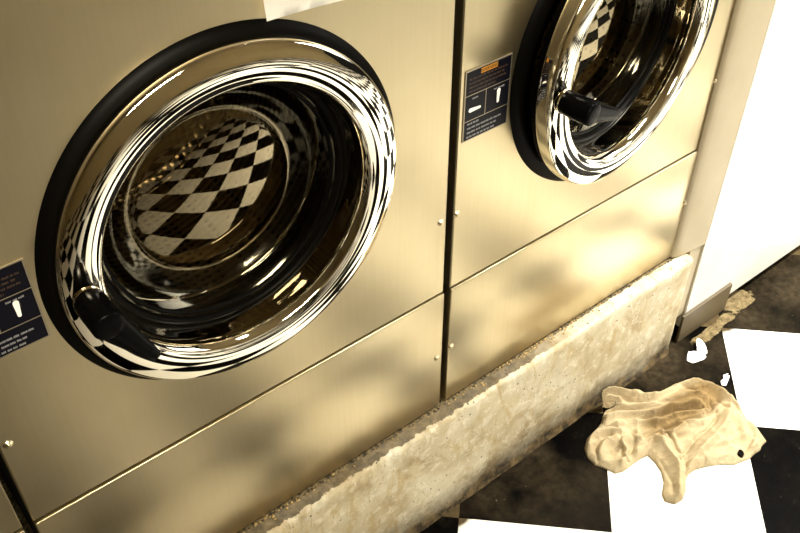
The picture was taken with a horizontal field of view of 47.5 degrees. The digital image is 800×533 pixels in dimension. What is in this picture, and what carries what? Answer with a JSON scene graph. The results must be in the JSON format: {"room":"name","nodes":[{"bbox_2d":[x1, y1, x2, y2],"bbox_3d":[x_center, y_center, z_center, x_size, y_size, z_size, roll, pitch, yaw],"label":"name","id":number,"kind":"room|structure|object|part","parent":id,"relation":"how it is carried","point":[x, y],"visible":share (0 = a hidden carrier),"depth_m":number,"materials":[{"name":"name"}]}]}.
{"room":"laundry","nodes":[
{"label":"laundry","id":0,"kind":"room"},
{"bbox_2d":[420,245,799,532],"bbox_3d":[0.828,1.151,1.129,7.800,0.050,4.300,-28,48,-28],"label":"floor","id":1,"kind":"structure","parent":0,"point":[754,340],"depth_m":1.91,"materials":[{"name":"tile"}]},
{"bbox_2d":[0,253,692,532],"bbox_3d":[-0.481,0.399,1.721,2.334,0.297,0.694,-28,48,-28],"label":"concrete plinth","id":2,"kind":"object","parent":1,"relation":"on","point":[405,484],"visible":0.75,"depth_m":1.78,"materials":[{"name":"beige concrete"}]},
{"bbox_2d":[0,482,24,532],"bbox_3d":[-0.936,0.063,0.945,0.687,1.234,0.629,-28,48,-28],"label":"washing machine","id":3,"kind":"object","parent":2,"relation":"on","point":[9,521],"visible":1,"depth_m":1.12,"materials":[{"name":"paint"}]},
{"bbox_3d":[-0.749,0.574,1.084,0.687,0.275,0.021,-28,48,-28],"label":"panel","id":4,"kind":"part","parent":3,"relation":"part of","materials":[{"name":"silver metal"}]},
{"bbox_2d":[0,0,454,532],"bbox_3d":[-0.365,-0.207,1.252,0.687,1.234,0.703,-28,48,-28],"label":"washing machine","id":5,"kind":"object","parent":2,"relation":"on","point":[222,224],"visible":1,"depth_m":1.17,"materials":[{"name":"paint"}]},
{"bbox_2d":[0,272,18,296],"bbox_3d":[-0.424,0.028,0.934,0.071,0.022,0.001,-28,48,-28],"label":"print","id":6,"kind":"object","parent":5,"relation":"attached to","point":[9,281],"depth_m":0.95,"materials":[{"name":"brown"}]},
{"bbox_3d":[-0.425,0.052,0.957,0.088,0.114,0.001,-28,48,-28],"label":"info plate","id":7,"kind":"part","parent":5,"relation":"part of","materials":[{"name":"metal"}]},
{"bbox_3d":[-0.309,0.070,0.999,0.067,0.102,0.052,-28,48,-28],"label":"handle","id":8,"kind":"part","parent":5,"relation":"part of","materials":[{"name":"black plastic"}]},
{"bbox_3d":[-0.196,-0.061,1.099,0.460,0.460,0.053,-28,48,-28],"label":"door","id":9,"kind":"part","parent":5,"relation":"part of","materials":[{"name":"silver metal"}]},
{"bbox_3d":[-0.202,0.284,1.413,0.687,0.275,0.021,-28,48,-28],"label":"panel","id":10,"kind":"part","parent":5,"relation":"part of","materials":[{"name":"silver metal"}]},
{"bbox_2d":[263,0,341,20],"bbox_3d":[-0.061,-0.377,0.950,0.227,0.240,0.018,-28,48,-28],"label":"paper notice","id":11,"kind":"object","parent":5,"relation":"attached to","point":[274,9],"visible":1,"depth_m":0.97,"materials":[{"name":"white paper"}]},
{"bbox_2d":[242,280,635,532],"bbox_3d":[0.094,0.249,1.667,1.094,0.005,0.019,-28,48,-28],"label":"crumbs","id":12,"kind":"object","parent":2,"relation":"on","point":[333,474],"visible":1,"depth_m":1.70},
{"bbox_2d":[440,0,734,398],"bbox_3d":[0.193,-0.487,1.570,0.687,1.234,0.739,-28,48,-28],"label":"washing machine","id":13,"kind":"object","parent":2,"relation":"on","point":[576,126],"visible":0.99,"depth_m":1.55,"materials":[{"name":"paint"}]},
{"bbox_3d":[0.123,-0.238,1.286,0.088,0.114,0.001,-28,48,-28],"label":"info plate","id":14,"kind":"part","parent":13,"relation":"part of","materials":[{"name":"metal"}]},
{"bbox_2d":[469,64,507,92],"bbox_3d":[0.123,-0.262,1.263,0.071,0.022,0.001,-28,48,-28],"label":"print","id":15,"kind":"object","parent":13,"relation":"attached to","point":[484,78],"depth_m":1.26,"materials":[{"name":"brown plastic"}]},
{"bbox_3d":[0.346,-0.353,1.429,0.022,0.455,0.455,33,51,32],"label":"door","id":16,"kind":"part","parent":13,"relation":"part of","materials":[{"name":"silver metal"}]},
{"bbox_3d":[0.345,-0.006,1.742,0.687,0.275,0.021,-28,48,-28],"label":"panel","id":17,"kind":"part","parent":13,"relation":"part of","materials":[{"name":"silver metal"}]},
{"bbox_3d":[0.278,-0.229,1.309,0.052,0.063,0.104,33,51,32],"label":"handle","id":18,"kind":"part","parent":13,"relation":"part of","materials":[{"name":"black plastic"}]},
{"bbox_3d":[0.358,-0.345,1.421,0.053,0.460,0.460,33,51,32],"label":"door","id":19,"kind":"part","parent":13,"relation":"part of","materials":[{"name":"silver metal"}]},
{"bbox_2d":[584,378,765,503],"bbox_3d":[0.591,0.340,1.950,0.374,0.081,0.285,-28,48,-28],"label":"rag","id":20,"kind":"object","parent":1,"relation":"on","point":[687,426],"visible":1,"depth_m":1.96,"materials":[{"name":"fabric"}]},
{"bbox_2d":[687,338,706,362],"bbox_3d":[0.709,0.203,2.156,0.040,0.013,0.074,26,47,26],"label":"paper scrap","id":21,"kind":"object","parent":1,"relation":"on","point":[693,356],"visible":1,"depth_m":2.15,"materials":[{"name":"white paper"}]},
{"bbox_2d":[721,374,729,385],"bbox_3d":[0.749,0.260,2.094,0.015,0.010,0.035,22,46,23],"label":"paper scrap","id":22,"kind":"object","parent":1,"relation":"on","point":[725,379],"visible":1,"depth_m":2.09,"materials":[{"name":"white paper"}]},
{"bbox_2d":[675,0,799,325],"bbox_3d":[1.604,-1.726,2.296,3.116,2.654,0.913,-28,48,-28],"label":"wall","id":23,"kind":"structure","parent":0,"point":[755,223],"depth_m":2.00,"materials":[{"name":"white paint"}]},
{"bbox_2d":[675,283,732,342],"bbox_3d":[0.738,0.112,2.204,0.188,0.087,0.007,-28,48,-28],"label":"baseboard","id":24,"kind":"structure","parent":23,"relation":"attached to","point":[713,305],"depth_m":2.19,"materials":[{"name":"plastic"}]},
{"bbox_2d":[670,0,775,316],"bbox_3d":[0.618,-0.860,1.275,0.096,2.605,0.052,-28,48,-28],"label":"trim","id":25,"kind":"structure","parent":23,"relation":"attached to","point":[749,21],"depth_m":1.76,"materials":[{"name":"beige paint"}]}
]}

